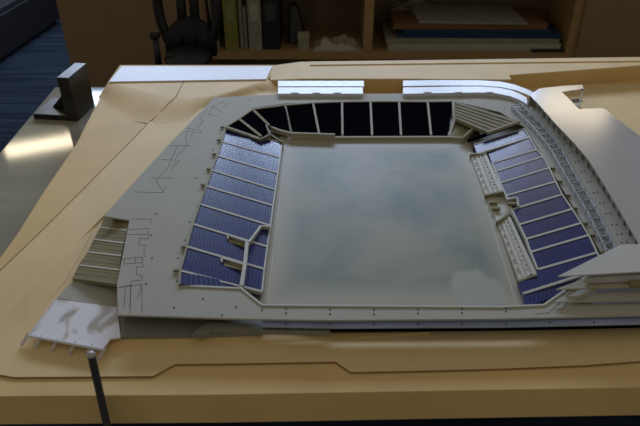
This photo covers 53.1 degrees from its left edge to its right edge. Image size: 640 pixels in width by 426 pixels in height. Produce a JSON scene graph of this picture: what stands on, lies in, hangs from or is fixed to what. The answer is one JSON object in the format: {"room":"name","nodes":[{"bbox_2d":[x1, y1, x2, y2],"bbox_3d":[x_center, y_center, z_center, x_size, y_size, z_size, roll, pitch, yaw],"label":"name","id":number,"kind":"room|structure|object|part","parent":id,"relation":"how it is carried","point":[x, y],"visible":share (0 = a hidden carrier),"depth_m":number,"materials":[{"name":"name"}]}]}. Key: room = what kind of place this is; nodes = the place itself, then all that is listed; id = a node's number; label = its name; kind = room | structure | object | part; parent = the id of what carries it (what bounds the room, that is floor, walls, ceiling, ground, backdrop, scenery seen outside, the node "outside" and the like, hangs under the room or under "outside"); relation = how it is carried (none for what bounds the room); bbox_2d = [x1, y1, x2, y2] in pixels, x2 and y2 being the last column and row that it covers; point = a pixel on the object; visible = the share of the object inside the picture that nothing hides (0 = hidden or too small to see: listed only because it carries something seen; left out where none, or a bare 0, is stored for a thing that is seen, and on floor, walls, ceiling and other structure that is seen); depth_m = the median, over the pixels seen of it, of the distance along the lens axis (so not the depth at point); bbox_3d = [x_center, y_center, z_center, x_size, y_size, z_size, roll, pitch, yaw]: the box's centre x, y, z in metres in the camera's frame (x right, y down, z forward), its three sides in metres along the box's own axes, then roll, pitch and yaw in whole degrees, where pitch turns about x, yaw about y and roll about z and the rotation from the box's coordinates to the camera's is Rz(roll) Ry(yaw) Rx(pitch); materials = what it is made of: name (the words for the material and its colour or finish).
{"room":"office","nodes":[
{"label":"office","id":0,"kind":"room"},
{"bbox_2d":[0,19,639,425],"bbox_3d":[0.000,0.053,2.912,8.400,0.100,7.800,0,33,0],"label":"floor","id":1,"kind":"structure","parent":0,"point":[29,73],"depth_m":3.77,"materials":[{"name":"blue carpet"}]},
{"bbox_2d":[0,0,59,59],"bbox_3d":[-2.661,-1.271,4.517,0.900,0.340,1.723,3,34,4],"label":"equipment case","id":2,"kind":"object","parent":1,"relation":"on","point":[20,20],"visible":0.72,"depth_m":4.70,"materials":[{"name":"black plastic"}]},
{"bbox_3d":[-2.661,-1.397,4.434,0.880,0.038,1.703,3,34,4],"label":"case lid","id":3,"kind":"part","parent":2,"relation":"part of","materials":[{"name":"grey plastic"}]},
{"bbox_2d":[0,87,104,257],"bbox_3d":[0.286,0.240,1.876,2.428,0.732,1.403,0,33,0],"label":"work table","id":4,"kind":"object","parent":1,"relation":"on","point":[32,158],"visible":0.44,"depth_m":1.79,"materials":[{"name":"bare metal"},{"name":"steel"}]},
{"bbox_2d":[33,63,94,120],"bbox_3d":[-0.824,-0.387,2.030,0.146,0.144,0.127,4,34,6],"label":"block","id":5,"kind":"object","parent":4,"relation":"on","point":[76,99],"visible":1,"depth_m":2.01,"materials":[{"name":"metal"}]},
{"bbox_3d":[-0.842,-0.336,2.066,0.110,0.018,0.127,4,34,6],"label":"foot plate","id":6,"kind":"part","parent":5,"relation":"part of","materials":[{"name":"metal"}]},
{"bbox_3d":[-0.770,-0.383,2.024,0.036,0.143,0.127,4,34,6],"label":"upright plate","id":7,"kind":"part","parent":5,"relation":"part of","materials":[{"name":"metal"}]},
{"bbox_2d":[0,57,639,423],"bbox_3d":[0.272,-0.106,1.626,1.972,0.121,1.463,0,33,0],"label":"terrain base","id":8,"kind":"structure","parent":4,"relation":"on","point":[335,376],"depth_m":1.09,"materials":[{"name":"beige wood"}]},
{"bbox_2d":[20,299,120,359],"bbox_3d":[-0.421,0.201,1.127,0.164,0.014,0.117,7,34,10],"label":"canopy","id":9,"kind":"object","parent":8,"relation":"on","point":[79,324],"visible":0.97,"depth_m":1.12,"materials":[{"name":"plastic"}]},
{"bbox_2d":[57,280,117,309],"bbox_3d":[-0.421,0.153,1.207,0.128,0.008,0.061,7,34,10],"label":"flap","id":10,"kind":"object","parent":8,"relation":"on","point":[76,291],"visible":0.62,"depth_m":1.20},
{"bbox_2d":[72,218,128,286],"bbox_3d":[-0.427,0.073,1.302,0.102,0.028,0.255,0,33,0],"label":"terrace","id":11,"kind":"object","parent":8,"relation":"on","point":[101,264],"visible":0.87,"depth_m":1.27,"materials":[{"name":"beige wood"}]},
{"bbox_3d":[-0.428,0.120,1.231,0.123,0.027,0.036,13,36,19],"label":"slat panel","id":12,"kind":"part","parent":11,"relation":"part of","materials":[{"name":"green wood"}]},
{"bbox_3d":[-0.429,0.097,1.267,0.114,0.027,0.042,13,36,19],"label":"slat panel","id":13,"kind":"part","parent":11,"relation":"part of","materials":[{"name":"green wood"}]},
{"bbox_3d":[-0.434,0.073,1.303,0.110,0.027,0.038,16,37,22],"label":"slat panel","id":14,"kind":"part","parent":11,"relation":"part of","materials":[{"name":"green wood"}]},
{"bbox_3d":[-0.435,0.049,1.339,0.106,0.027,0.039,17,37,23],"label":"slat panel","id":15,"kind":"part","parent":11,"relation":"part of","materials":[{"name":"green wood"}]},
{"bbox_3d":[-0.439,0.025,1.375,0.103,0.027,0.035,17,37,24],"label":"slat panel","id":16,"kind":"part","parent":11,"relation":"part of","materials":[{"name":"green wood"}]},
{"bbox_2d":[109,66,271,82],"bbox_3d":[-0.420,-0.458,2.110,0.514,0.004,0.136,0,33,0],"label":"strip","id":17,"kind":"object","parent":8,"relation":"on","point":[125,73],"visible":1,"depth_m":2.11,"materials":[{"name":"white plastic"}]},
{"bbox_2d":[104,94,639,338],"bbox_3d":[0.187,-0.069,1.514,1.298,0.039,1.000,0,33,0],"label":"stadium","id":18,"kind":"object","parent":8,"relation":"on","point":[160,207],"visible":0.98,"depth_m":1.16},
{"bbox_2d":[173,126,281,295],"bbox_3d":[-0.188,-0.035,1.451,0.178,0.034,0.672,0,33,0],"label":"stand","id":19,"kind":"object","parent":18,"relation":"on","point":[227,245],"visible":0.98,"depth_m":1.37,"materials":[{"name":"blue plastic"}]},
{"bbox_3d":[-0.172,0.102,1.237,0.050,0.004,0.011,11,35,16],"label":"doorway","id":20,"kind":"part","parent":19,"relation":"part of","materials":[{"name":"beige plastic"}]},
{"bbox_3d":[-0.172,0.060,1.300,0.048,0.004,0.011,13,36,19],"label":"doorway","id":21,"kind":"part","parent":19,"relation":"part of","materials":[{"name":"beige plastic"}]},
{"bbox_2d":[278,81,363,96],"bbox_3d":[0.003,-0.377,1.938,0.265,0.012,0.096,0,33,0],"label":"canopy","id":22,"kind":"object","parent":18,"relation":"on","point":[285,88],"visible":1,"depth_m":1.93,"materials":[{"name":"white plastic"}]},
{"bbox_2d":[225,101,465,145],"bbox_3d":[0.064,-0.249,1.768,0.658,0.042,0.200,-2,34,-3],"label":"stand","id":23,"kind":"object","parent":18,"relation":"on","point":[329,120],"visible":0.94,"depth_m":1.77,"materials":[{"name":"black plastic"}]},
{"bbox_2d":[259,136,522,305],"bbox_3d":[0.145,-0.014,1.446,0.514,0.005,0.703,0,33,0],"label":"field","id":24,"kind":"object","parent":18,"relation":"on","point":[355,222],"visible":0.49,"depth_m":1.37,"materials":[{"name":"grey"}]},
{"bbox_2d":[402,80,532,106],"bbox_3d":[0.445,-0.369,1.927,0.395,0.012,0.154,7,34,10],"label":"canopy","id":25,"kind":"object","parent":18,"relation":"on","point":[460,87],"visible":0.94,"depth_m":1.92,"materials":[{"name":"white plastic"}]},
{"bbox_2d":[450,101,520,142],"bbox_3d":[0.421,-0.235,1.741,0.203,0.048,0.151,23,40,30],"label":"terrace","id":26,"kind":"object","parent":18,"relation":"on","point":[468,119],"visible":1,"depth_m":1.73,"materials":[{"name":"beige plastic"}]},
{"bbox_2d":[470,153,502,198],"bbox_3d":[0.400,-0.096,1.556,0.044,0.021,0.212,0,33,0],"label":"tier","id":27,"kind":"object","parent":18,"relation":"on","point":[491,187],"visible":1,"depth_m":1.54,"materials":[{"name":"white plastic"}]},
{"bbox_3d":[0.402,-0.147,1.630,0.039,0.018,0.005,8,34,12],"label":"plate","id":28,"kind":"part","parent":27,"relation":"part of","materials":[{"name":"white plastic"}]},
{"bbox_3d":[0.399,-0.042,1.470,0.041,0.018,0.005,-3,34,-5],"label":"plate","id":29,"kind":"part","parent":27,"relation":"part of","materials":[{"name":"beige plastic"}]},
{"bbox_2d":[496,214,537,284],"bbox_3d":[0.394,0.070,1.304,0.039,0.021,0.224,0,33,0],"label":"tier","id":30,"kind":"object","parent":18,"relation":"on","point":[522,266],"visible":0.98,"depth_m":1.29,"materials":[{"name":"white plastic"}]},
{"bbox_3d":[0.395,0.015,1.385,0.035,0.018,0.005,-20,38,-27],"label":"plate","id":31,"kind":"part","parent":30,"relation":"part of","materials":[{"name":"beige plastic"}]},
{"bbox_3d":[0.394,0.126,1.216,0.038,0.018,0.005,-9,35,-14],"label":"plate","id":32,"kind":"part","parent":30,"relation":"part of","materials":[{"name":"white plastic"}]},
{"bbox_2d":[473,128,604,304],"bbox_3d":[0.466,-0.022,1.432,0.196,0.034,0.692,0,33,0],"label":"stand","id":33,"kind":"object","parent":18,"relation":"on","point":[556,241],"visible":0.98,"depth_m":1.39,"materials":[{"name":"blue plastic"}]},
{"bbox_2d":[489,201,497,204],"bbox_3d":[0.391,-0.023,1.445,0.019,0.007,0.008,0,33,0],"label":"dugout","id":34,"kind":"object","parent":33,"relation":"on","point":[490,202],"visible":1,"depth_m":1.44,"materials":[{"name":"beige plastic"}]},
{"bbox_2d":[491,207,500,210],"bbox_3d":[0.391,-0.009,1.424,0.019,0.007,0.008,0,33,0],"label":"dugout","id":35,"kind":"object","parent":33,"relation":"on","point":[493,208],"visible":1,"depth_m":1.42,"materials":[{"name":"beige plastic"}]},
{"bbox_3d":[0.427,-0.019,1.422,0.018,0.008,0.008,0,33,0],"label":"doorway","id":36,"kind":"part","parent":33,"relation":"part of","materials":[{"name":"beige plastic"}]},
{"bbox_2d":[511,103,615,251],"bbox_3d":[0.574,-0.104,1.525,0.060,0.012,0.744,0,33,0],"label":"truss","id":37,"kind":"object","parent":18,"relation":"on","point":[596,228],"visible":0.93,"depth_m":1.49,"materials":[{"name":"grey plastic"}]},
{"bbox_2d":[570,90,582,108],"bbox_3d":[0.719,-0.298,1.833,0.050,0.070,0.152,15,36,22],"label":"frame","id":38,"kind":"object","parent":18,"relation":"on","point":[579,101],"visible":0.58,"depth_m":1.83,"materials":[{"name":"grey plastic"}]},
{"bbox_2d":[528,105,633,246],"bbox_3d":[0.615,-0.115,1.547,0.058,0.007,0.755,0,33,1],"label":"ledge","id":39,"kind":"object","parent":18,"relation":"on","point":[618,232],"visible":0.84,"depth_m":1.44,"materials":[{"name":"grey plastic"}]},
{"bbox_2d":[528,85,639,243],"bbox_3d":[0.777,-0.129,1.540,0.359,0.036,0.850,0,33,0],"label":"roof","id":40,"kind":"structure","parent":18,"relation":"on","point":[610,149],"depth_m":1.57,"materials":[{"name":"beige plastic"}]},
{"bbox_2d":[553,244,639,303],"bbox_3d":[0.624,0.109,1.177,0.434,0.040,0.124,-1,33,-2],"label":"roof","id":41,"kind":"structure","parent":18,"relation":"on","point":[613,276],"depth_m":1.15,"materials":[{"name":"beige plastic"}]},
{"bbox_3d":[0.614,0.117,1.168,0.393,0.003,0.059,-2,34,-3],"label":"plate","id":42,"kind":"part","parent":41,"relation":"part of","materials":[{"name":"beige plastic"}]},
{"bbox_3d":[0.605,0.139,1.157,0.392,0.003,0.060,-2,33,-2],"label":"plate","id":43,"kind":"part","parent":41,"relation":"part of","materials":[{"name":"beige plastic"}]},
{"bbox_3d":[0.629,0.081,1.186,0.420,0.003,0.082,-3,34,-4],"label":"roof panel","id":44,"kind":"part","parent":41,"relation":"part of","materials":[{"name":"white plastic"}]},
{"bbox_2d":[87,350,110,425],"bbox_3d":[-0.341,0.600,1.167,0.012,0.909,0.071,4,34,6],"label":"rod","id":45,"kind":"object","parent":1,"relation":"on","point":[91,356],"visible":1,"depth_m":0.97,"materials":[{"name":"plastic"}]},
{"bbox_2d":[149,0,220,64],"bbox_3d":[-0.579,-0.624,2.852,0.567,1.096,0.548,0,33,0],"label":"chair","id":46,"kind":"object","parent":1,"relation":"on","point":[190,40],"visible":0.45,"depth_m":2.79,"materials":[{"name":"black plastic"}]},
{"bbox_3d":[-0.707,-0.758,2.736,0.040,0.022,0.035,0,33,0],"label":"lever knob","id":47,"kind":"part","parent":46,"relation":"part of","materials":[{"name":"black plastic"}]},
{"bbox_3d":[-0.707,-0.683,2.785,0.027,0.160,0.028,0,33,0],"label":"lever","id":48,"kind":"part","parent":46,"relation":"part of","materials":[{"name":"black plastic"}]},
{"bbox_3d":[-0.605,-0.900,2.768,0.042,0.405,0.072,0,33,0],"label":"post","id":49,"kind":"part","parent":46,"relation":"part of","materials":[{"name":"black plastic"}]},
{"bbox_3d":[-0.576,-0.682,2.809,0.210,0.090,0.240,0,33,0],"label":"seat","id":50,"kind":"part","parent":46,"relation":"part of","materials":[{"name":"black plastic"}]},
{"bbox_3d":[-0.547,-0.900,2.768,0.042,0.405,0.072,0,33,0],"label":"post","id":51,"kind":"part","parent":46,"relation":"part of","materials":[{"name":"black plastic"}]},
{"bbox_2d":[56,0,639,86],"bbox_3d":[0.300,-1.116,3.458,3.265,1.250,0.440,0,33,0],"label":"bookshelf","id":52,"kind":"object","parent":1,"relation":"on","point":[104,35],"visible":0.34,"depth_m":3.39,"materials":[{"name":"brown laminate"}]},
{"bbox_3d":[-0.963,-1.030,3.263,0.734,1.120,0.020,0,33,0],"label":"door","id":53,"kind":"part","parent":52,"relation":"part of","materials":[{"name":"beige laminate"}]},
{"bbox_2d":[207,0,224,48],"bbox_3d":[-0.560,-1.080,3.458,0.045,0.311,0.260,0,33,0],"label":"folder","id":54,"kind":"object","parent":52,"relation":"on","point":[221,34],"visible":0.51,"depth_m":3.50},
{"bbox_2d":[222,0,239,49],"bbox_3d":[-0.468,-1.076,3.441,0.069,0.320,0.272,0,33,0],"label":"ring binder","id":55,"kind":"object","parent":52,"relation":"on","point":[230,7],"visible":0.8,"depth_m":3.35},
{"bbox_2d":[237,0,244,47],"bbox_3d":[-0.417,-1.079,3.464,0.019,0.300,0.250,0,33,0],"label":"folder","id":56,"kind":"object","parent":52,"relation":"on","point":[240,3],"visible":0.49,"depth_m":3.37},
{"bbox_2d":[242,0,248,47],"bbox_3d":[-0.395,-1.040,3.478,0.018,0.220,0.230,0,33,0],"label":"folder","id":57,"kind":"object","parent":52,"relation":"on","point":[244,8],"visible":0.72,"depth_m":3.39,"materials":[{"name":"grey cardboard"}]},
{"bbox_2d":[247,0,263,49],"bbox_3d":[-0.342,-1.081,3.450,0.069,0.320,0.272,0,33,0],"label":"ring binder","id":58,"kind":"object","parent":52,"relation":"on","point":[254,7],"visible":0.8,"depth_m":3.36,"materials":[{"name":"paper"}]},
{"bbox_2d":[262,0,282,49],"bbox_3d":[-0.256,-1.081,3.450,0.088,0.320,0.272,0,33,0],"label":"ring binder","id":59,"kind":"object","parent":52,"relation":"on","point":[271,9],"visible":1,"depth_m":3.36,"materials":[{"name":"black plastic"}]},
{"bbox_2d":[288,3,304,43],"bbox_3d":[-0.125,-1.045,3.504,0.099,0.200,0.136,0,33,0],"label":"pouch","id":60,"kind":"object","parent":52,"relation":"on","point":[295,20],"visible":0.79,"depth_m":3.46,"materials":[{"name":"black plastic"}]},
{"bbox_2d":[298,31,308,49],"bbox_3d":[-0.088,-0.924,3.429,0.061,0.080,0.063,0,33,0],"label":"carton","id":61,"kind":"object","parent":52,"relation":"on","point":[303,36],"visible":1,"depth_m":3.40,"materials":[{"name":"beige cardboard"}]},
{"bbox_3d":[-0.088,-0.954,3.409,0.061,0.008,0.063,0,33,0],"label":"lid","id":62,"kind":"part","parent":61,"relation":"part of","materials":[{"name":"beige cardboard"}]},
{"bbox_2d":[313,34,362,50],"bbox_3d":[0.095,-0.934,3.470,0.265,0.051,0.191,0,33,0],"label":"crumpled paper","id":63,"kind":"object","parent":52,"relation":"on","point":[343,42],"visible":1,"depth_m":3.42,"materials":[{"name":"white paper"}]},
{"bbox_2d":[213,29,564,58],"bbox_3d":[0.360,-0.945,3.571,1.895,0.040,0.390,0,33,0],"label":"shelf","id":64,"kind":"object","parent":52,"relation":"attached to","point":[379,50],"depth_m":3.41,"materials":[{"name":"brown wood"}]},
{"bbox_2d":[383,34,560,50],"bbox_3d":[0.818,-0.955,3.517,0.922,0.035,0.284,0,33,0],"label":"paper stack","id":65,"kind":"object","parent":52,"relation":"on","point":[390,47],"visible":0.39,"depth_m":3.40,"materials":[{"name":"white paper"}]},
{"bbox_2d":[381,22,559,43],"bbox_3d":[0.809,-0.989,3.510,0.927,0.030,0.303,0,33,0],"label":"paper stack","id":66,"kind":"object","parent":65,"relation":"on","point":[390,34],"visible":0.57,"depth_m":3.39,"materials":[{"name":"white paper"}]},
{"bbox_2d":[396,18,560,37],"bbox_3d":[0.842,-1.016,3.501,0.866,0.022,0.317,0,33,0],"label":"folder","id":67,"kind":"object","parent":66,"relation":"on","point":[553,33],"visible":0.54,"depth_m":3.38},
{"bbox_2d":[403,27,549,33],"bbox_3d":[0.825,-1.033,3.490,0.779,0.016,0.296,0,33,0],"label":"folder","id":68,"kind":"object","parent":67,"relation":"on","point":[406,31],"visible":0.36,"depth_m":3.38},
{"bbox_2d":[388,9,547,28],"bbox_3d":[0.790,-1.057,3.484,0.819,0.030,0.284,0,33,0],"label":"folder","id":69,"kind":"object","parent":68,"relation":"on","point":[399,19],"visible":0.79,"depth_m":3.37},
{"bbox_2d":[390,0,435,10],"bbox_3d":[0.533,-1.175,3.580,0.278,0.060,0.101,0,33,0],"label":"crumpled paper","id":70,"kind":"object","parent":69,"relation":"on","point":[396,6],"visible":0.52,"depth_m":3.57,"materials":[{"name":"paper"}]},
{"bbox_2d":[410,4,527,24],"bbox_3d":[0.793,-1.072,3.451,0.586,0.030,0.280,0,33,0],"label":"open booklet","id":71,"kind":"object","parent":69,"relation":"on","point":[423,13],"visible":1,"depth_m":3.44,"materials":[{"name":"white paper"}]},
{"bbox_2d":[531,49,563,51],"bbox_3d":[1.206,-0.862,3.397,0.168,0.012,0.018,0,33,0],"label":"tablet case","id":72,"kind":"object","parent":52,"relation":"on","point":[532,50],"visible":1,"depth_m":3.39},
{"bbox_3d":[1.637,-1.030,3.263,0.580,1.120,0.020,0,33,0],"label":"door","id":73,"kind":"part","parent":52,"relation":"part of","materials":[{"name":"beige laminate"}]}
]}

